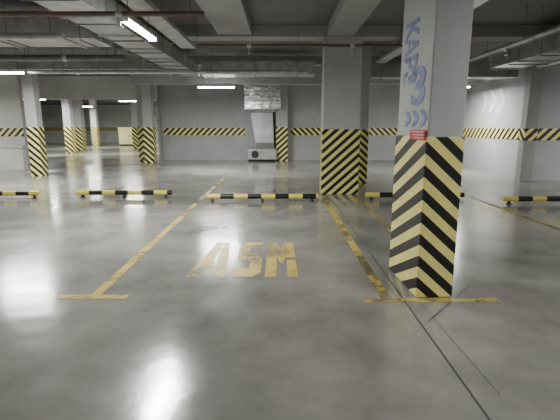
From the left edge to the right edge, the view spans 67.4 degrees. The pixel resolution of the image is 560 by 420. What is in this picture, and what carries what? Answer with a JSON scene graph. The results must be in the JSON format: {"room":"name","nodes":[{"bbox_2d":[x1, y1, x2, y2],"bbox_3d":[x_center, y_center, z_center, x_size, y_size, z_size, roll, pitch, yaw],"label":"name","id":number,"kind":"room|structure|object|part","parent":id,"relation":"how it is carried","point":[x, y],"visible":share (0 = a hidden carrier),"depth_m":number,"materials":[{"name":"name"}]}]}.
{"room":"parking garage","nodes":[
{"label":"parking garage","id":0,"kind":"room"},
{"bbox_2d":[0,74,29,164],"bbox_3d":[-14.100,-3.610,16.717,7.800,3.600,0.200,0,11,0],"label":"wall","id":1,"kind":"structure","parent":0,"point":[12,115],"depth_m":16.56,"materials":[{"name":"white paint"}]},
{"bbox_2d":[0,128,23,135],"bbox_3d":[-14.100,-3.094,16.711,7.800,0.330,0.012,0,11,0],"label":"trim","id":2,"kind":"structure","parent":1,"relation":"attached to","point":[3,131],"depth_m":16.71,"materials":[{"name":"paint"}]},
{"bbox_2d":[24,105,157,141],"bbox_3d":[-22.700,-8.457,41.243,34.600,3.600,0.200,0,11,0],"label":"wall","id":3,"kind":"structure","parent":0,"point":[108,115],"depth_m":41.08,"materials":[{"name":"grey paint"}]},
{"bbox_2d":[44,127,157,130],"bbox_3d":[-22.300,-7.941,41.237,33.400,0.330,0.012,0,11,0],"label":"wall stripe","id":4,"kind":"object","parent":3,"relation":"attached to","point":[45,128],"depth_m":41.24,"materials":[{"name":"paint"}]},
{"bbox_2d":[156,85,162,159],"bbox_3d":[-5.500,-6.266,30.157,0.200,3.600,22.400,0,11,0],"label":"wall","id":5,"kind":"structure","parent":0,"point":[158,91],"depth_m":19.22,"materials":[{"name":"grey paint"}]},
{"bbox_2d":[159,85,399,159],"bbox_3d":[0.835,-4.104,19.219,12.470,3.600,0.300,0,11,0],"label":"wall","id":6,"kind":"structure","parent":0,"point":[181,106],"depth_m":19.07,"materials":[{"name":"grey paint"}]},
{"bbox_2d":[164,128,244,134],"bbox_3d":[-3.450,-3.579,19.164,3.700,0.330,0.012,0,11,0],"label":"trim","id":7,"kind":"structure","parent":6,"relation":"attached to","point":[167,131],"depth_m":19.16,"materials":[{"name":"paint"}]},
{"bbox_2d":[291,128,397,134],"bbox_3d":[3.775,-3.579,19.164,6.550,0.330,0.012,0,11,0],"label":"trim","id":8,"kind":"structure","parent":6,"relation":"attached to","point":[294,131],"depth_m":19.16,"materials":[{"name":"yellow paint"}]},
{"bbox_2d":[0,142,559,419],"bbox_3d":[-13.000,-1.920,17.969,54.000,0.200,52.000,0,11,0],"label":"floor","id":9,"kind":"structure","parent":0,"point":[308,346],"depth_m":3.62,"materials":[{"name":"concrete"}]},
{"bbox_2d":[0,145,27,168],"bbox_3d":[-12.600,-1.912,15.244,6.800,0.840,0.350,0,11,0],"label":"parapet","id":10,"kind":"object","parent":9,"relation":"on","point":[11,156],"visible":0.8,"depth_m":15.14,"materials":[{"name":"grey concrete"}]},
{"bbox_2d":[0,191,40,198],"bbox_3d":[-6.375,-0.331,9.007,2.450,0.157,0.104,0,11,0],"label":"wheel stop","id":11,"kind":"object","parent":9,"relation":"on","point":[34,194],"visible":1,"depth_m":8.96,"materials":[{"name":"metal"}]},
{"bbox_2d":[21,74,48,175],"bbox_3d":[-7.570,-2.858,12.916,0.360,3.600,0.350,0,11,0],"label":"concrete column","id":12,"kind":"structure","parent":9,"relation":"on","point":[34,129],"depth_m":12.85,"materials":[{"name":"paint"}]},
{"bbox_2d":[61,99,76,152],"bbox_3d":[-12.175,-5.088,24.198,0.450,3.600,0.450,0,11,0],"label":"concrete column","id":13,"kind":"structure","parent":9,"relation":"on","point":[67,107],"depth_m":24.10,"materials":[{"name":"paint"}]},
{"bbox_2d":[72,99,86,150],"bbox_3d":[-12.975,-5.670,27.141,0.450,3.600,0.450,0,11,0],"label":"concrete column","id":14,"kind":"structure","parent":9,"relation":"on","point":[77,103],"depth_m":27.00,"materials":[{"name":"paint"}]},
{"bbox_2d":[82,101,86,144],"bbox_3d":[-16.775,-7.318,35.479,0.450,3.600,0.450,0,11,0],"label":"concrete column","id":15,"kind":"structure","parent":9,"relation":"on","point":[82,101],"depth_m":35.58,"materials":[{"name":"paint"}]},
{"bbox_2d":[89,99,99,146],"bbox_3d":[-14.375,-6.736,32.536,0.450,3.600,0.450,0,11,0],"label":"concrete column","id":16,"kind":"structure","parent":9,"relation":"on","point":[95,135],"depth_m":32.41,"materials":[{"name":"paint"}]},
{"bbox_2d":[76,190,171,197],"bbox_3d":[-3.375,-0.350,9.105,2.050,0.157,0.104,0,11,0],"label":"wheel stop","id":17,"kind":"object","parent":9,"relation":"on","point":[82,193],"visible":1,"depth_m":9.05,"materials":[{"name":"metal"}]},
{"bbox_2d":[117,127,132,145],"bbox_3d":[-12.100,-6.058,34.572,2.080,1.480,1.100,0,11,0],"label":"storage cabinet","id":18,"kind":"object","parent":9,"relation":"on","point":[125,133],"visible":0.5,"depth_m":34.07,"materials":[{"name":"beige metal"}]},
{"bbox_3d":[-12.585,-6.000,34.073,0.930,1.160,0.020,0,11,0],"label":"cabinet door","id":19,"kind":"part","parent":18,"relation":"part of","materials":[{"name":"beige paint"}]},
{"bbox_2d":[130,99,138,148],"bbox_3d":[-10.175,-6.155,29.593,0.450,3.600,0.450,0,11,0],"label":"concrete column","id":20,"kind":"structure","parent":9,"relation":"on","point":[132,104],"depth_m":29.41,"materials":[{"name":"paint"}]},
{"bbox_2d":[55,178,224,298],"bbox_3d":[-1.685,-0.082,8.144,0.630,0.003,8.990,0,11,0],"label":"parking line","id":21,"kind":"object","parent":9,"relation":"on","point":[97,294],"visible":1,"depth_m":4.40,"materials":[{"name":"yellow paint"}]},
{"bbox_2d":[136,99,144,160],"bbox_3d":[-6.140,-4.007,18.728,0.360,3.600,0.400,0,11,0],"label":"concrete column","id":22,"kind":"structure","parent":9,"relation":"on","point":[138,101],"depth_m":18.61,"materials":[{"name":"paint"}]},
{"bbox_2d":[140,85,156,162],"bbox_3d":[-5.540,-3.804,17.698,0.420,3.600,0.400,0,11,0],"label":"concrete column","id":23,"kind":"structure","parent":9,"relation":"on","point":[149,134],"depth_m":17.59,"materials":[{"name":"paint"}]},
{"bbox_2d":[186,242,298,276],"bbox_3d":[-0.386,0.554,4.920,1.152,0.001,1.305,0,11,0],"label":"floor lettering","id":24,"kind":"object","parent":9,"relation":"on","point":[254,268],"depth_m":4.76,"materials":[{"name":"paint"}]},
{"bbox_2d":[206,194,317,201],"bbox_3d":[-0.360,-0.254,8.614,2.280,0.157,0.104,0,11,0],"label":"wheel stop","id":25,"kind":"object","parent":9,"relation":"on","point":[208,196],"visible":1,"depth_m":8.56,"materials":[{"name":"metal"}]},
{"bbox_2d":[247,143,276,161],"bbox_3d":[-0.800,-2.586,18.729,1.300,0.810,0.650,0,11,0],"label":"fan","id":26,"kind":"object","parent":9,"relation":"on","point":[263,151],"visible":0.94,"depth_m":18.47,"materials":[{"name":"grey metal"}]},
{"bbox_3d":[-0.800,-2.502,18.771,1.300,0.470,0.600,0,11,0],"label":"fan casing","id":27,"kind":"part","parent":26,"relation":"part of","materials":[{"name":"metal"}]},
{"bbox_2d":[244,85,280,142],"bbox_3d":[-0.745,-4.361,18.455,1.610,2.760,0.760,0,11,0],"label":"shaft","id":28,"kind":"object","parent":26,"relation":"on","point":[261,101],"visible":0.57,"depth_m":18.07,"materials":[{"name":"metal"}]},
{"bbox_2d":[275,85,287,160],"bbox_3d":[0.075,-4.017,18.777,0.550,3.600,0.500,0,11,0],"label":"concrete column","id":29,"kind":"structure","parent":9,"relation":"on","point":[281,129],"depth_m":18.60,"materials":[{"name":"paint"}]},
{"bbox_2d":[319,37,362,193],"bbox_3d":[1.350,-2.048,9.406,0.840,3.370,0.450,0,11,0],"label":"concrete column","id":30,"kind":"structure","parent":9,"relation":"on","point":[341,70],"depth_m":9.19,"materials":[{"name":"paint"}]},
{"bbox_2d":[358,47,371,182],"bbox_3d":[2.160,-2.563,11.420,0.420,3.600,0.600,0,11,0],"label":"concrete column","id":31,"kind":"structure","parent":9,"relation":"on","point":[366,56],"depth_m":11.13,"materials":[{"name":"paint"}]},
{"bbox_2d":[354,197,390,231],"bbox_3d":[1.640,0.161,6.912,0.080,0.003,4.700,0,11,0],"label":"parking line","id":32,"kind":"object","parent":9,"relation":"on","point":[356,198],"visible":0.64,"depth_m":7.67,"materials":[{"name":"yellow paint"}]},
{"bbox_2d":[329,196,490,419],"bbox_3d":[1.094,0.763,3.871,0.012,0.002,11.300,0,11,0],"label":"joint","id":33,"kind":"object","parent":9,"relation":"on","point":[456,373],"visible":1,"depth_m":3.00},
{"bbox_2d":[323,197,500,301],"bbox_3d":[1.335,0.254,6.442,1.190,0.003,5.660,0,11,0],"label":"parking line","id":34,"kind":"object","parent":9,"relation":"on","point":[352,243],"visible":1,"depth_m":3.74,"materials":[{"name":"yellow paint"}]},
{"bbox_2d":[365,192,464,199],"bbox_3d":[2.825,-0.292,8.810,2.050,0.157,0.104,0,11,0],"label":"wheel stop","id":35,"kind":"object","parent":9,"relation":"on","point":[371,195],"visible":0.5,"depth_m":8.76,"materials":[{"name":"metal"}]},
{"bbox_2d":[389,0,473,297],"bbox_3d":[1.352,-1.058,3.805,0.344,3.600,0.800,-1,11,-3],"label":"concrete column","id":36,"kind":"structure","parent":9,"relation":"on","point":[429,146],"depth_m":3.62,"materials":[{"name":"paint"}]},
{"bbox_2d":[428,285,469,321],"bbox_3d":[1.499,0.800,3.678,0.684,0.001,0.791,0,11,0],"label":"crack","id":37,"kind":"object","parent":9,"relation":"on","point":[469,285],"depth_m":3.57,"materials":[{"name":"grey concrete"}]},
{"bbox_2d":[420,303,497,391],"bbox_3d":[1.236,0.930,3.022,0.043,0.001,1.277,0,11,0],"label":"crack","id":38,"kind":"object","parent":9,"relation":"on","point":[420,303],"depth_m":2.85,"materials":[{"name":"grey concrete"}]},
{"bbox_2d":[475,199,545,223],"bbox_3d":[4.160,0.239,6.520,0.080,0.003,5.500,0,11,0],"label":"parking line","id":39,"kind":"object","parent":9,"relation":"on","point":[475,199],"visible":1,"depth_m":7.45,"materials":[{"name":"yellow paint"}]},
{"bbox_2d":[515,65,544,181],"bbox_3d":[6.880,-2.589,11.552,0.340,3.600,0.290,0,11,0],"label":"concrete pier","id":40,"kind":"object","parent":9,"relation":"on","point":[528,132],"visible":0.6,"depth_m":11.50,"materials":[{"name":"grey concrete"}]},
{"bbox_2d":[502,196,559,203],"bbox_3d":[5.660,-0.195,8.320,2.480,0.157,0.104,0,11,0],"label":"wheel stop","id":41,"kind":"object","parent":9,"relation":"on","point":[508,199],"visible":1,"depth_m":8.27,"materials":[{"name":"metal"}]},
{"bbox_2d":[0,0,559,104],"bbox_3d":[-13.000,-5.648,17.232,54.000,0.200,52.000,0,11,0],"label":"ceiling","id":42,"kind":"structure","parent":0,"point":[260,12],"depth_m":8.29,"materials":[{"name":"concrete"}]},
{"bbox_2d":[0,47,27,73],"bbox_3d":[-6.750,-3.703,10.073,1.250,0.849,0.120,0,11,0],"label":"lamp","id":43,"kind":"object","parent":42,"relation":"hanging from","point":[1,71],"visible":0.94,"depth_m":10.10,"materials":[{"name":"white plastic"}]},
{"bbox_2d":[0,8,65,39],"bbox_3d":[-8.103,-2.884,6.158,9.805,0.930,0.135,0,11,0],"label":"pipe","id":44,"kind":"object","parent":42,"relation":"hanging from","point":[3,36],"visible":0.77,"depth_m":6.18,"materials":[{"name":"metal"}]},
{"bbox_2d":[0,0,111,49],"bbox_3d":[-7.550,-3.229,7.313,8.900,0.700,0.912,0,11,0],"label":"ventilation duct","id":45,"kind":"object","parent":42,"relation":"hanging from","point":[76,35],"visible":0.72,"depth_m":6.96,"materials":[{"name":"metal"}]},
{"bbox_3d":[-4.500,-2.896,7.379,0.024,0.021,0.900,0,11,0],"label":"hanger rod","id":46,"kind":"part","parent":45,"relation":"part of","materials":[{"name":"grey metal"}]},
{"bbox_3d":[-3.300,-2.896,7.379,0.024,0.021,0.900,0,11,0],"label":"hanger rod","id":47,"kind":"part","parent":45,"relation":"part of","materials":[{"name":"grey metal"}]},
{"bbox_2d":[0,44,125,65],"bbox_3d":[-8.103,-3.408,8.602,9.805,0.850,0.162,0,11,0],"label":"pipe","id":48,"kind":"object","parent":42,"relation":"hanging from","point":[65,58],"visible":0.9,"depth_m":8.61,"materials":[{"name":"metal"}]},
{"bbox_2d":[0,48,164,69],"bbox_3d":[-7.550,-4.039,11.281,8.900,0.650,0.612,0,11,0],"label":"ventilation duct","id":49,"kind":"object","parent":42,"relation":"hanging from","point":[131,63],"visible":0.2,"depth_m":11.07,"materials":[{"name":"metal"}]},
{"bbox_2d":[20,76,157,98],"bbox_3d":[-22.650,-5.220,17.954,34.700,0.920,0.350,0,11,0],"label":"beam","id":50,"kind":"structure","parent":42,"relation":"attached to","point":[50,87],"depth_m":17.79,"materials":[{"name":"grey concrete"}]},
{"bbox_2d":[0,0,204,27],"bbox_3d":[-4.953,-2.641,4.931,8.105,0.930,0.081,0,11,0],"label":"pipe","id":51,"kind":"object","parent":42,"relation":"hanging from","point":[117,13],"visible":1,"depth_m":4.97,"materials":[{"name":"metal"}]},
{"bbox_2d":[19,0,199,75],"bbox_3d":[-2.700,-2.914,5.591,0.710,0.650,14.100,0,11,0],"label":"ventilation duct","id":52,"kind":"object","parent":42,"relation":"hanging from","point":[162,52],"visible":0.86,"depth_m":6.97,"materials":[{"name":"metal"}]},
{"bbox_3d":[-2.700,-2.460,4.916,0.700,0.021,0.024,0,11,0],"label":"hanger rod","id":53,"kind":"part","parent":52,"relation":"part of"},
{"bbox_3d":[-2.700,-2.693,6.094,0.700,0.021,0.024,0,11,0],"label":"hanger rod","id":54,"kind":"part","parent":52,"relation":"part of","materials":[{"name":"grey metal"}]},
{"bbox_3d":[-2.700,-2.925,7.271,0.700,0.021,0.024,0,11,0],"label":"hanger rod","id":55,"kind":"part","parent":52,"relation":"part of","materials":[{"name":"grey metal"}]},
{"bbox_3d":[-2.700,-3.158,8.448,0.700,0.021,0.024,0,11,0],"label":"hanger rod","id":56,"kind":"part","parent":52,"relation":"part of","materials":[{"name":"grey metal"}]},
{"bbox_3d":[-2.700,-3.391,9.625,0.700,0.021,0.024,0,11,0],"label":"hanger rod","id":57,"kind":"part","parent":52,"relation":"part of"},
{"bbox_2d":[118,100,135,101],"bbox_3d":[-8.500,-6.472,23.695,1.250,0.699,0.120,0,11,0],"label":"lamp","id":58,"kind":"object","parent":42,"relation":"hanging from","point":[118,100],"visible":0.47,"depth_m":23.70,"materials":[{"name":"white plastic"}]},
{"bbox_2d":[121,0,195,47],"bbox_3d":[-1.900,-2.464,2.928,0.310,0.500,11.700,0,11,0],"label":"cable tray","id":59,"kind":"object","parent":42,"relation":"hanging from","point":[163,24],"visible":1,"depth_m":6.68,"materials":[{"name":"metal"}]},
{"bbox_2d":[118,0,156,41],"bbox_3d":[-1.900,-2.574,5.658,0.120,0.345,1.250,0,11,0],"label":"lamp","id":60,"kind":"object","parent":59,"relation":"hanging from","point":[129,21],"visible":0.8,"depth_m":5.58,"materials":[{"name":"white plastic"}]},
{"bbox_2d":[24,41,307,77],"bbox_3d":[-6.153,-3.727,10.374,13.705,0.910,0.135,0,11,0],"label":"pipe","id":61,"kind":"object","parent":42,"relation":"hanging from","point":[78,72],"visible":0.88,"depth_m":10.39,"materials":[{"name":"metal"}]},
{"bbox_2d":[197,80,235,87],"bbox_3d":[-2.100,-4.440,13.801,1.250,0.849,0.120,0,11,0],"label":"lamp","id":62,"kind":"object","parent":42,"relation":"hanging from","point":[203,85],"visible":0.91,"depth_m":13.82,"materials":[{"name":"white plastic"}]},
{"bbox_2d":[196,0,251,34],"bbox_3d":[-0.950,-2.297,1.279,0.700,0.190,15.400,0,11,0],"label":"beam","id":63,"kind":"structure","parent":42,"relation":"attached to","point":[227,17],"depth_m":7.40,"materials":[{"name":"concrete"}]},
{"bbox_2d":[201,50,315,78],"bbox_3d":[-0.600,-4.169,12.071,3.200,0.700,0.812,0,11,0],"label":"ventilation duct","id":64,"kind":"object","parent":42,"relation":"hanging from","point":[310,66],"visible":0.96,"depth_m":11.75,"materials":[{"name":"metal"}]},
{"bbox_2d":[196,15,401,53],"bbox_3d":[0.397,-3.384,8.098,4.005,0.700,0.081,0,11,0],"label":"pipe","id":65,"kind":"object","parent":42,"relation":"hanging from","point":[248,45],"visible":0.96,"depth_m":8.11,"materials":[{"name":"metal"}]},
{"bbox_2d":[147,25,557,40],"bbox_3d":[-2.500,-3.813,9.057,31.000,0.230,0.450,0,11,0],"label":"beam","id":66,"kind":"structure","parent":42,"relation":"attached to","point":[203,32],"depth_m":8.85,"materials":[{"name":"concrete"}]},
{"bbox_2d":[327,0,381,35],"bbox_3d":[1.275,-2.287,1.281,0.550,0.210,15.400,0,11,0],"label":"beam","id":67,"kind":"structure","parent":42,"relation":"attached to","point":[348,16],"depth_m":7.39,"materials":[{"name":"concrete"}]},
{"bbox_2d":[375,0,487,62],"bbox_3d":[2.725,-2.930,5.027,0.260,0.400,13.000,0,11,0],"label":"cable tray","id":68,"kind":"object","parent":42,"relation":"hanging from","point":[396,51],"visible":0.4,"depth_m":9.90,"materials":[{"name":"metal"}]},
{"bbox_2d":[370,55,518,80],"bbox_3d":[4.700,-4.174,12.223,4.200,0.750,0.712,0,11,0],"label":"ventilation duct","id":69,"kind":"object","parent":42,"relation":"hanging from","point":[378,71],"visible":0.32,"depth_m":11.97,"materials":[{"name":"metal"}]},
{"bbox_2d":[469,2,559,60],"bbox_3d":[4.250,-3.204,7.366,0.094,0.770,8.706,0,11,0],"label":"pipe","id":70,"kind":"object","parent":42,"relation":"hanging from","point":[557,28],"visible":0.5,"depth_m":7.36,"materials":[{"name":"metal"}]},
{"bbox_2d":[469,4,559,62],"bbox_3d":[4.600,-3.088,6.522,0.135,0.670,10.006,0,11,0],"label":"pipe","id":71,"kind":"object","parent":42,"relation":"hanging from","point":[507,49],"visible":0.32,"depth_m":8.04,"materials":[{"name":"metal"}]},
{"bbox_2d":[490,19,559,68],"bbox_3d":[5.700,-3.161,6.969,0.910,0.700,7.300,0,11,0],"label":"ventilation duct","id":72,"kind":"object","parent":42,"relation":"hanging from","point":[546,49],"visible":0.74,"depth_m":9.18,"materials":[{"name":"metal"}]},
{"bbox_3d":[5.700,-3.342,9.635,0.900,0.021,0.024,0,11,0],"label":"hanger rod","id":73,"kind":"part","parent":72,"relation":"part of","materials":[{"name":"grey metal"}]},
{"bbox_2d":[536,59,559,67],"bbox_3d":[6.700,-3.112,6.721,0.162,0.700,8.406,0,11,0],"label":"pipe","id":74,"kind":"object","parent":42,"relation":"hanging from","point":[557,61],"visible":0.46,"depth_m":10.39,"materials":[{"name":"metal"}]},
{"bbox_2d":[463,67,526,177],"bbox_3d":[7.185,-3.397,15.638,0.230,3.600,7.600,0,11,0],"label":"wall","id":75,"kind":"structure","parent":0,"point":[492,155],"depth_m":13.78,"materials":[{"name":"grey paint"}]},
{"bbox_2d":[129,66,480,84],"bbox_3d":[0.885,-4.791,14.955,12.370,0.600,0.400,0,11,0],"label":"beam","id":76,"kind":"structure","parent":75,"relation":"attached to","point":[135,79],"depth_m":14.79,"materials":[{"name":"concrete"}]},
{"bbox_2d":[125,56,490,65],"bbox_3d":[-5.500,-4.570,12.909,25.000,0.240,0.300,0,11,0],"label":"beam","id":77,"kind":"structure","parent":75,"relation":"attached to","point":[396,60],"depth_m":12.76,"materials":[{"name":"concrete"}]},
{"bbox_2d":[463,128,519,139],"bbox_3d":[7.064,-2.853,15.491,0.012,0.330,7.400,0,11,0],"label":"trim","id":78,"kind":"structure","parent":75,"relation":"attached to","point":[497,133],"depth_m":13.88,"materials":[{"name":"yellow paint"}]},
{"bbox_2d":[480,89,504,112],"bbox_3d":[7.066,-3.624,13.952,0.001,0.700,1.620,0,11,0],"label":"wall arrows","id":79,"kind":"object","parent":75,"relation":"attached to","point":[500,90],"depth_m":13.90,"materials":[{"name":"white paint"}]},
{"bbox_2d":[532,64,559,179],"bbox_3d":[10.535,-2.640,11.812,6.930,3.600,0.200,0,11,0],"label":"wall","id":80,"kind":"structure","parent":0,"point":[546,166],"depth_m":11.76,"materials":[{"name":"grey paint"}]},
{"bbox_2d":[537,128,559,139],"bbox_3d":[9.985,-2.124,11.806,5.830,0.330,0.012,0,11,0],"label":"trim","id":81,"kind":"structure","parent":80,"relation":"attached to","point":[543,133],"depth_m":11.80,"materials":[{"name":"yellow paint"}]}
]}

